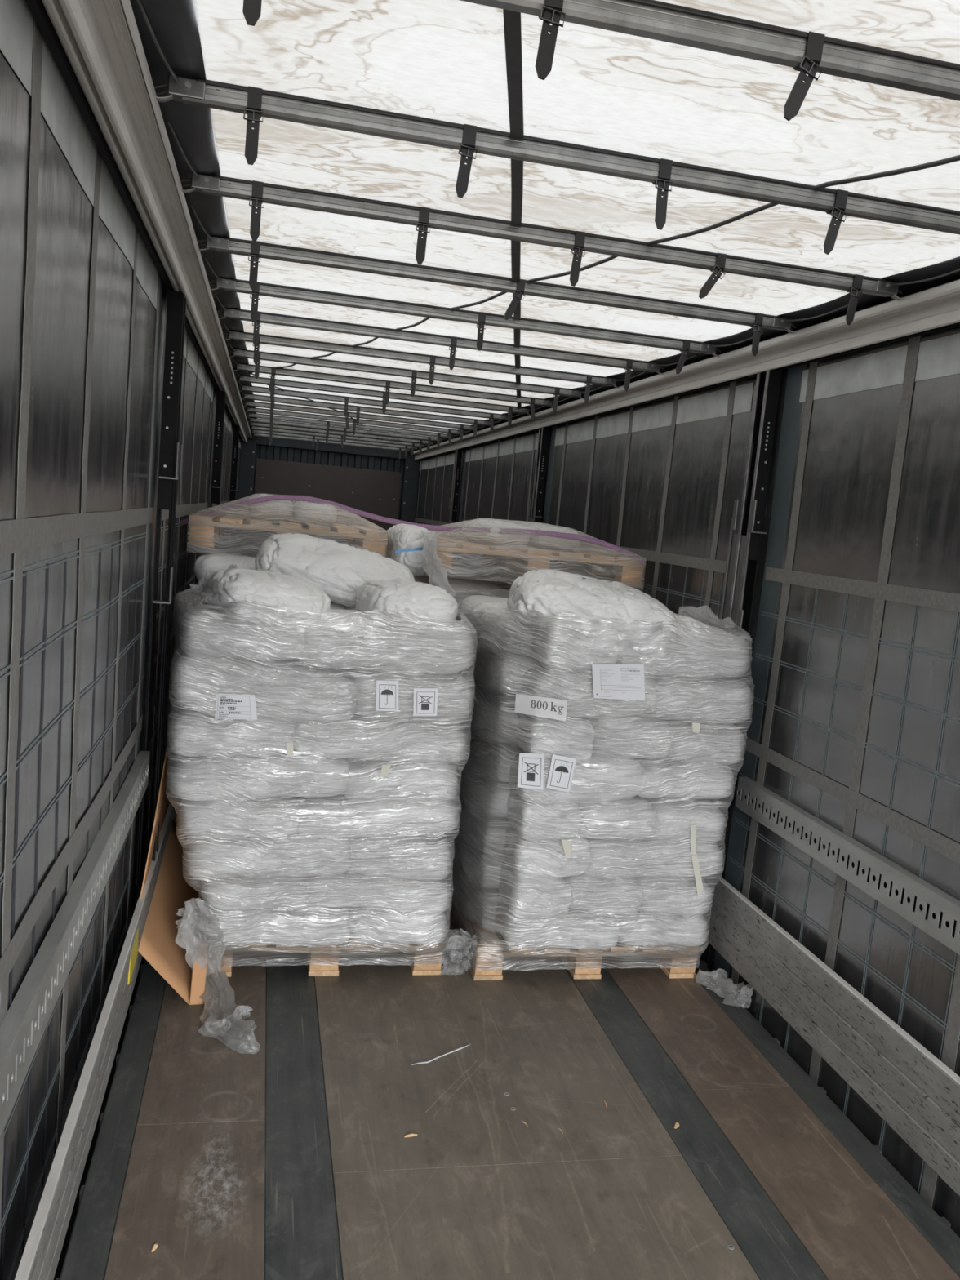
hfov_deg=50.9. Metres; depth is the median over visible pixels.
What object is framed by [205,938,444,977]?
pallet
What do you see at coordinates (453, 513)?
post
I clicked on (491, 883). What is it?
sack
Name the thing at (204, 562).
sack
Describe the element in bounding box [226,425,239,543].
post
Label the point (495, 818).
sack
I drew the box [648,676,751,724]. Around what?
sack
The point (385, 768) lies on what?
tape
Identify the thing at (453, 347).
strap
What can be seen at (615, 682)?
note
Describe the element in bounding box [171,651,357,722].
sack
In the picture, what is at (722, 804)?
film
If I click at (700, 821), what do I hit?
sack
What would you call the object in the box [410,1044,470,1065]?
string
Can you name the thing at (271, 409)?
strap
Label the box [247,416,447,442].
bow
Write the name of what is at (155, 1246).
wood splinter
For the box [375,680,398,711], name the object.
label
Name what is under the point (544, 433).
post
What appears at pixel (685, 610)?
film
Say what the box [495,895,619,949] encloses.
sack
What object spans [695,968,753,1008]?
film
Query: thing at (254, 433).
bow
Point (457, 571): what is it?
film
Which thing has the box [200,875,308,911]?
sack
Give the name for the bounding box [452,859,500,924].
sack
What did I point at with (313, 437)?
strap
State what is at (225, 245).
bow
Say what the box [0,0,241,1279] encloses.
wall
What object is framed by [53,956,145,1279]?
trim
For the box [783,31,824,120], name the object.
strap
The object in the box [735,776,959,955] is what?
rail
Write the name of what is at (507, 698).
sack
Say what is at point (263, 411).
bow
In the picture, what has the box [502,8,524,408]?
strap
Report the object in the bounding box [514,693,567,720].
label
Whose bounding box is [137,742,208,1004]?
cardboard sheet
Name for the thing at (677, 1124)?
wood splinter
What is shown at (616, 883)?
sack
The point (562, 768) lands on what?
label
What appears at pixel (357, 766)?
sack
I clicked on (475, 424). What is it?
strap
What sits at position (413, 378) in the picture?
strap
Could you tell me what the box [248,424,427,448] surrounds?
bow
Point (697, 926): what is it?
sack
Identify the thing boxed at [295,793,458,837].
sack
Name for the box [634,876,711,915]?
sack
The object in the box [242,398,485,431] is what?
bow
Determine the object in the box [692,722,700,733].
tape
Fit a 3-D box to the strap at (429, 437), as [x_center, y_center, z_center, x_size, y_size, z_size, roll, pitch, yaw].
[-0.584,-2.244,11.520,0.042,0.161,0.068,4,7,-12]
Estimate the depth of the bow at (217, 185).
2.92 m
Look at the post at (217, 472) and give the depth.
7.15 m
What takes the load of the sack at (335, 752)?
on the sack at (357, 766)
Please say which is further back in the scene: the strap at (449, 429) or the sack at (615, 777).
the strap at (449, 429)
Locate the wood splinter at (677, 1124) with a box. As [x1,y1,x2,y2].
[674,1122,679,1128]
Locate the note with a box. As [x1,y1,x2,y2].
[591,664,644,700]
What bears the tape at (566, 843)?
attached to the film at (722, 804)
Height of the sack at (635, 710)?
0.206 m
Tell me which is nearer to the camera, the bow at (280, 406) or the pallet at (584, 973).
the pallet at (584, 973)
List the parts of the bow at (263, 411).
plate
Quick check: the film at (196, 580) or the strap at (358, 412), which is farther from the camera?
the strap at (358, 412)
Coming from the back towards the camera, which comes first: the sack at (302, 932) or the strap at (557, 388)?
the strap at (557, 388)
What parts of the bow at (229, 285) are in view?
link rod, plate, plate, link rod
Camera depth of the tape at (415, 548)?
4.88 m
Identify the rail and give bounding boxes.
[0,751,149,1136]
[25,0,251,443]
[410,279,959,460]
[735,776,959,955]
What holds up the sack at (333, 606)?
on the sack
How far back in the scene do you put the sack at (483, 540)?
5.27 m
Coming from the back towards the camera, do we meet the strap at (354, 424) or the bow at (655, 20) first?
the strap at (354, 424)
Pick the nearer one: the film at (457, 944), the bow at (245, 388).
the film at (457, 944)
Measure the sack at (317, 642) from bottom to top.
0.214 m
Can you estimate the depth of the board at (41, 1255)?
2.47 m
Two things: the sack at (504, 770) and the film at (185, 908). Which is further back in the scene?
the sack at (504, 770)
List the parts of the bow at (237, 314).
link rod, plate, plate, link rod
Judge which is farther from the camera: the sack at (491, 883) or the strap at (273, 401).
the strap at (273, 401)
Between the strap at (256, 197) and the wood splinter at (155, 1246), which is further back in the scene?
the strap at (256, 197)
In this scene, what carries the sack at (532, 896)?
on the sack at (596, 935)
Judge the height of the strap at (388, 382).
0.161 m
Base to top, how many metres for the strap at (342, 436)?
0.161 m
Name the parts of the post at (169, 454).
sleeve plate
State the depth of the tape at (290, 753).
3.74 m
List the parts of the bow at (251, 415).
plate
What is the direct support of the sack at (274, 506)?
on the pallet at (198, 530)
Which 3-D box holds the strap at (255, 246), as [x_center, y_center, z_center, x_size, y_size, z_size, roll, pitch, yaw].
[-0.766,-1.265,3.414,0.040,0.161,0.068,4,7,-12]
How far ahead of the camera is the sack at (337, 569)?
4.31 m
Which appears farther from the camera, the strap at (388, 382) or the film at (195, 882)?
the strap at (388, 382)
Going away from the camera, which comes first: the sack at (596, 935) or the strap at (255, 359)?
the sack at (596, 935)
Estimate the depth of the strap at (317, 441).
13.83 m
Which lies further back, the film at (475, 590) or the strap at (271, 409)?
the strap at (271, 409)
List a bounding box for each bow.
[136,0,959,235]
[166,122,959,300]
[189,204,848,333]
[204,257,763,356]
[215,295,696,374]
[222,322,644,388]
[226,341,604,399]
[231,357,572,407]
[235,371,544,415]
[237,380,520,421]
[240,390,502,426]
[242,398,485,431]
[244,404,471,435]
[245,410,458,439]
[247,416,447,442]
[248,420,437,445]
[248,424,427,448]
[250,428,419,450]
[251,431,411,452]
[459,0,959,101]
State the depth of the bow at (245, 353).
6.15 m
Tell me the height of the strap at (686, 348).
0.156 m
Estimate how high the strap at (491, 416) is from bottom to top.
0.161 m
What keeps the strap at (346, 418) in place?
hanging from the bow at (280, 406)
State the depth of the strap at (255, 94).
2.12 m
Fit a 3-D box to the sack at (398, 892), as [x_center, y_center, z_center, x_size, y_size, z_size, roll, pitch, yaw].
[-0.437,0.973,4.147,0.611,0.169,0.498,4,7,-12]
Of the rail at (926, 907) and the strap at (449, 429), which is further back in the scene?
the strap at (449, 429)
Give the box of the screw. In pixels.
[727,1244,734,1249]
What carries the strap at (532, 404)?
hanging from the bow at (245, 367)
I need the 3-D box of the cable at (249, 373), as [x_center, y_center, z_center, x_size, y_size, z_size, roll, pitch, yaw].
[-1.344,-2.221,10.159,0.238,0.018,6.445,5,7,3]
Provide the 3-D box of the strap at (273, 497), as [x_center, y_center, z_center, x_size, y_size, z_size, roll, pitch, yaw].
[-0.364,-0.573,5.157,2.409,0.234,0.268,4,7,-6]
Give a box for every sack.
[168,703,295,757]
[168,747,349,800]
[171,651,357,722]
[174,600,205,630]
[177,795,299,839]
[178,602,305,661]
[184,833,351,879]
[194,551,255,581]
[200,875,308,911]
[201,902,350,945]
[202,595,345,609]
[205,568,330,627]
[248,494,293,521]
[254,533,414,607]
[292,501,337,525]
[293,713,469,763]
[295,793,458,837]
[299,608,474,674]
[306,870,451,914]
[342,758,458,804]
[344,605,356,609]
[346,669,473,724]
[347,832,452,880]
[347,907,448,944]
[355,579,457,626]
[385,524,434,577]
[413,573,511,588]
[414,575,509,603]
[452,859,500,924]
[453,834,506,888]
[459,763,512,817]
[459,799,511,854]
[462,595,532,657]
[462,602,533,648]
[464,519,529,546]
[467,727,523,782]
[471,677,520,743]
[473,637,541,693]
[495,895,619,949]
[498,860,572,919]
[504,824,591,878]
[506,569,679,641]
[506,787,581,839]
[508,751,644,804]
[515,713,594,762]
[519,523,579,551]
[520,665,656,718]
[530,619,619,672]
[562,872,643,915]
[577,795,655,839]
[582,713,673,759]
[585,837,723,879]
[613,911,707,946]
[615,625,750,678]
[633,757,733,799]
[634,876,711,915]
[644,796,725,841]
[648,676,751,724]
[664,720,744,764]
[673,613,713,631]
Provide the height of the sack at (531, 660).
0.223 m
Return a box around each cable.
[248,155,959,373]
[248,373,382,439]
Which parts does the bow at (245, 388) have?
plate, plate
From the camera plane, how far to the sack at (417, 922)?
3.94 m
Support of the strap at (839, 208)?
hanging from the bow at (201, 92)
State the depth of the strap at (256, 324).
4.68 m
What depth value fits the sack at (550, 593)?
3.95 m
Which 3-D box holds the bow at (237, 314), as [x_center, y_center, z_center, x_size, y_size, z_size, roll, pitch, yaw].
[-0.105,-1.422,4.735,2.236,0.055,0.463,4,7,-12]
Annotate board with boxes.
[14,802,177,1279]
[708,875,959,1196]
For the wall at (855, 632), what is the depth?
3.69 m
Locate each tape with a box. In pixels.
[285,742,293,756]
[380,764,391,775]
[395,546,423,553]
[561,839,572,857]
[690,824,696,854]
[691,854,703,894]
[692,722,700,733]
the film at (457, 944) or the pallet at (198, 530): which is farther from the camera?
the pallet at (198, 530)
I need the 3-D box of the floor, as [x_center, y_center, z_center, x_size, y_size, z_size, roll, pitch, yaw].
[-0.710,1.042,6.807,2.398,0.120,15.800,4,7,-12]
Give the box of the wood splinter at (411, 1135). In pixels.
[404,1133,417,1137]
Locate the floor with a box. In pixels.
[56,924,959,1279]
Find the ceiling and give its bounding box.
[129,0,959,450]
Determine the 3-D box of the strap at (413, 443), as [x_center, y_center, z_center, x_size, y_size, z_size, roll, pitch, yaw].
[-0.853,-2.427,12.806,0.042,0.161,0.068,4,7,-12]
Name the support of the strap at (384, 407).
hanging from the bow at (248, 379)
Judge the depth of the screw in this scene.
2.67 m
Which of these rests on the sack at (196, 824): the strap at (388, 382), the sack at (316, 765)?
the sack at (316, 765)
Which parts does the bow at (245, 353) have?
link rod, plate, plate, link rod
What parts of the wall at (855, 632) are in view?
light grey panel, light grey panel, light grey panel, light grey panel, light grey panel, light grey panel, light grey panel, light grey panel, light grey panel, light grey panel, light grey panel, light grey panel, light grey panel, light grey panel, light grey panel, light grey panel, light grey panel, light grey panel, light grey panel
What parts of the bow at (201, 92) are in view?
link rod, plate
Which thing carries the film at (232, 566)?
attached to the film at (195, 882)
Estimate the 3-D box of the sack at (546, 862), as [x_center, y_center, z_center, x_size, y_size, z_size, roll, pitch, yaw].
[0.270,0.857,4.146,0.327,0.194,0.298,4,7,-12]
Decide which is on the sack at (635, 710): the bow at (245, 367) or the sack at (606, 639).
the sack at (606, 639)
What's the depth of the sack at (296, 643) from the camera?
3.68 m
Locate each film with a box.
[165,570,477,966]
[175,897,260,1053]
[175,906,207,942]
[186,493,388,557]
[188,564,238,605]
[194,574,200,586]
[421,530,466,677]
[423,517,646,591]
[439,928,486,975]
[444,589,510,601]
[449,598,754,970]
[678,604,751,640]
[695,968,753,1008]
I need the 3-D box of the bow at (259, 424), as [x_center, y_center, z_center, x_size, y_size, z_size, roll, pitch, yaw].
[-1.587,-2.424,11.805,2.236,0.055,0.463,4,7,-12]
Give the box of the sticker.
[127,927,138,984]
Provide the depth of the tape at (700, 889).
4.11 m
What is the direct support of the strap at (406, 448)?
hanging from the bow at (253, 430)
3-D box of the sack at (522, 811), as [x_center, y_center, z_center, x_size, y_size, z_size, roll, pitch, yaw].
[0.257,0.706,4.117,0.264,0.189,0.293,4,7,-12]
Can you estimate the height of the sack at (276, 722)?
0.194 m
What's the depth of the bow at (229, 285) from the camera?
4.22 m
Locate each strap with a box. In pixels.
[181,494,643,564]
[242,0,262,26]
[243,85,263,164]
[248,180,264,240]
[248,240,260,289]
[249,281,260,322]
[252,311,261,346]
[253,333,261,364]
[254,351,261,378]
[268,366,275,391]
[269,400,273,415]
[270,378,275,400]
[271,388,275,408]
[311,435,315,448]
[315,439,319,450]
[326,421,329,436]
[340,435,343,448]
[342,427,346,442]
[343,396,349,417]
[344,411,349,429]
[352,418,356,435]
[355,405,360,424]
[382,391,386,413]
[384,380,391,404]
[404,445,408,457]
[410,369,417,396]
[411,442,414,455]
[415,206,431,264]
[419,440,422,453]
[426,436,431,450]
[428,355,435,385]
[436,432,440,448]
[447,428,451,444]
[448,336,457,369]
[455,124,477,198]
[459,424,463,441]
[473,418,477,437]
[476,311,486,351]
[488,413,493,432]
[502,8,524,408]
[504,279,525,319]
[507,405,512,426]
[528,397,535,421]
[535,0,565,79]
[552,386,559,413]
[569,231,585,286]
[584,374,592,403]
[624,359,633,391]
[652,158,672,230]
[675,339,690,374]
[698,253,726,298]
[751,312,764,355]
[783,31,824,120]
[823,189,848,254]
[845,274,863,324]
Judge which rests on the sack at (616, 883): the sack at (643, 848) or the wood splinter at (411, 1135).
the sack at (643, 848)
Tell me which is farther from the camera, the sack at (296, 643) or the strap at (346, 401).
the strap at (346, 401)
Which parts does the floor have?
panel, panel, panel, panel, panel, panel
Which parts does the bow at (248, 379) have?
plate, plate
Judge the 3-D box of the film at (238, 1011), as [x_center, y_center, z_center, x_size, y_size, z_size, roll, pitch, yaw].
[-0.924,1.177,3.582,0.177,0.355,0.559,1,8,-33]
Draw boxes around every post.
[137,284,186,901]
[209,390,225,547]
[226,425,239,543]
[447,448,462,564]
[527,426,550,522]
[700,367,782,968]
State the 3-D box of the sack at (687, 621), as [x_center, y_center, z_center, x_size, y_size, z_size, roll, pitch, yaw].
[0.908,-0.014,4.335,0.297,0.190,0.484,3,7,-15]
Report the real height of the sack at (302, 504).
0.139 m
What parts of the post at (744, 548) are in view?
sleeve plate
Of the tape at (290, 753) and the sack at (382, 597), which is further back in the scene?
the sack at (382, 597)
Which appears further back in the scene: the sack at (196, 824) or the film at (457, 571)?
the film at (457, 571)
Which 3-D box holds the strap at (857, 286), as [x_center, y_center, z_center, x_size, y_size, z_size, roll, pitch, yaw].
[1.164,-1.060,3.156,0.056,0.159,0.068,4,7,-12]
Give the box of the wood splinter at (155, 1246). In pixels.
[151,1243,157,1252]
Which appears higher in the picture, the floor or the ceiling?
the ceiling
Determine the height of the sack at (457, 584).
0.192 m
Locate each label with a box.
[214,693,257,719]
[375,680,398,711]
[413,688,438,715]
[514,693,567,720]
[517,753,544,789]
[546,754,576,791]
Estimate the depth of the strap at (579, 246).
2.95 m
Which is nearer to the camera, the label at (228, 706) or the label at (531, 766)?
the label at (228, 706)
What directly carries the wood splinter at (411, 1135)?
on the floor
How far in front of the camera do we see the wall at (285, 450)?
14.09 m
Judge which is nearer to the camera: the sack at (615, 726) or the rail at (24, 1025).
the rail at (24, 1025)
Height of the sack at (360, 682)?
0.226 m
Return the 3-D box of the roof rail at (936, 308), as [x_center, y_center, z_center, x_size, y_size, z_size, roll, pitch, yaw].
[0.657,-1.547,6.726,0.128,0.137,15.800,4,7,-12]
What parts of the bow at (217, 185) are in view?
link rod, plate, plate, link rod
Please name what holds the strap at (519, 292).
hanging from the bow at (225, 245)
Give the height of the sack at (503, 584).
0.194 m
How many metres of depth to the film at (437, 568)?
4.71 m
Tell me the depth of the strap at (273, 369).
6.63 m
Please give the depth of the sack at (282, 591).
3.72 m
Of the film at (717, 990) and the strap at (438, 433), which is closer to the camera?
the film at (717, 990)
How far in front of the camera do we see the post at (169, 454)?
3.76 m
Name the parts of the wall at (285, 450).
corner post, corner post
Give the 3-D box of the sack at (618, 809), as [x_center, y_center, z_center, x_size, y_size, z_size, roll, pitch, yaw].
[0.496,0.696,4.350,0.354,0.180,0.686,4,7,-12]
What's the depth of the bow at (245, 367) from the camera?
6.80 m
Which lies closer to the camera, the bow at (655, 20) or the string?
the bow at (655, 20)
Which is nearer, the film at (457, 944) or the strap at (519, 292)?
the strap at (519, 292)
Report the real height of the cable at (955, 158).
0.018 m
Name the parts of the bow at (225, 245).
link rod, plate, plate, link rod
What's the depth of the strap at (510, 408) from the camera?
7.65 m
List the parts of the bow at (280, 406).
plate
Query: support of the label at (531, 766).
attached to the film at (722, 804)
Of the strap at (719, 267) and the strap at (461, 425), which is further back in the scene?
the strap at (461, 425)
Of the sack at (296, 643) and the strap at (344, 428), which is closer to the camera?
the sack at (296, 643)
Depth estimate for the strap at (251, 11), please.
1.49 m
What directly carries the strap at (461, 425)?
hanging from the bow at (280, 406)
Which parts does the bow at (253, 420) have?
plate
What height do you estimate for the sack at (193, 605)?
0.167 m
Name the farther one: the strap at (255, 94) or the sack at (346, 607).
the sack at (346, 607)
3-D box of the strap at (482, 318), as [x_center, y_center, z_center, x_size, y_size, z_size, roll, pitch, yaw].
[0.001,-1.299,4.254,0.041,0.162,0.068,4,7,-12]
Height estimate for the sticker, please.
0.115 m
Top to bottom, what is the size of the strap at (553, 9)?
0.161 m
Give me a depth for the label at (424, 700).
3.83 m
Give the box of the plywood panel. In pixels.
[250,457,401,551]
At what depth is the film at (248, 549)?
5.05 m
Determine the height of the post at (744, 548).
2.650 m
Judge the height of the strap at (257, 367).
0.161 m
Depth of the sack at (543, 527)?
5.33 m
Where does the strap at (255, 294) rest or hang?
hanging from the bow at (229, 285)
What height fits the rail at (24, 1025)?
0.132 m
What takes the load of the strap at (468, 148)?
hanging from the bow at (201, 92)
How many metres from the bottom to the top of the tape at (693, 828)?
0.126 m
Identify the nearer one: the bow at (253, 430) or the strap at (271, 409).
the strap at (271, 409)
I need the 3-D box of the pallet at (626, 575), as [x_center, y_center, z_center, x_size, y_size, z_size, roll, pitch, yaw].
[0.185,-0.454,5.596,1.122,0.142,1.100,4,7,-12]
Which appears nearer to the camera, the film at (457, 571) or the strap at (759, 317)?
the strap at (759, 317)
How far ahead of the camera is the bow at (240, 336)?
5.50 m
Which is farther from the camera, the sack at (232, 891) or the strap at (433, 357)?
the strap at (433, 357)
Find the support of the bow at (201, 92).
attached to the ceiling
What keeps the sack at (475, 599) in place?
on the sack at (531, 660)
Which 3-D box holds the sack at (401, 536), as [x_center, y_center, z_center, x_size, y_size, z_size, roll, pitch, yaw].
[-0.370,-0.456,5.141,0.234,0.264,0.455,4,7,-12]
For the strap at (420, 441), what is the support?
hanging from the bow at (259, 424)
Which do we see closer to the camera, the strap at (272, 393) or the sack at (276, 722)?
the sack at (276, 722)
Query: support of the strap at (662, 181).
hanging from the bow at (201, 92)
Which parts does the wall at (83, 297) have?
light grey panel, light grey panel, reinforcing cord, light grey panel, reinforcing cord, light grey panel, light grey panel, light grey panel, light grey panel, light grey panel, light grey panel, light grey panel, light grey panel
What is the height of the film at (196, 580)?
1.457 m
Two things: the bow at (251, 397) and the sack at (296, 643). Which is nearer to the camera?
the sack at (296, 643)
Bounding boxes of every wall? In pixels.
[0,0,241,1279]
[234,433,420,546]
[414,325,959,1237]
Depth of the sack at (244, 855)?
3.79 m
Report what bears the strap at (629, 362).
hanging from the bow at (237, 314)
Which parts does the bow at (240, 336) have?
link rod, plate, plate, link rod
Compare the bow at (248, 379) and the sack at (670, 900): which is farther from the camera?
the bow at (248, 379)
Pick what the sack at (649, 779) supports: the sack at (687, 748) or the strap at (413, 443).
the sack at (687, 748)
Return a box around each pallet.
[187,511,387,556]
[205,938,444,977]
[428,536,644,586]
[449,896,698,980]
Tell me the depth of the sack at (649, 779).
4.09 m
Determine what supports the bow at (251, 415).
attached to the ceiling
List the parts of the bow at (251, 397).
plate, plate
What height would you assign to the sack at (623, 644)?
0.215 m
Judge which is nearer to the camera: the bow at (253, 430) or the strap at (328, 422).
the strap at (328, 422)
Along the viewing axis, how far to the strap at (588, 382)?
5.71 m
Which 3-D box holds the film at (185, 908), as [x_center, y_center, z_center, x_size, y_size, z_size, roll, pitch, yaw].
[-1.083,1.070,3.793,0.127,0.142,0.053,4,7,-9]
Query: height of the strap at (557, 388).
0.161 m
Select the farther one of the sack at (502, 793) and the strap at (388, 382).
the strap at (388, 382)
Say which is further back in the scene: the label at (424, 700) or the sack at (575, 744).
the sack at (575, 744)
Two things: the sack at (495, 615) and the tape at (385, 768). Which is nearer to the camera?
the tape at (385, 768)
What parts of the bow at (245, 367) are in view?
link rod, plate, plate, link rod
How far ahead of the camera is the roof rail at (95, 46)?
2.20 m
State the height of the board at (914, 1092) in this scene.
0.301 m
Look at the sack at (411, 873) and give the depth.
3.92 m
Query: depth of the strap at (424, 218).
2.85 m

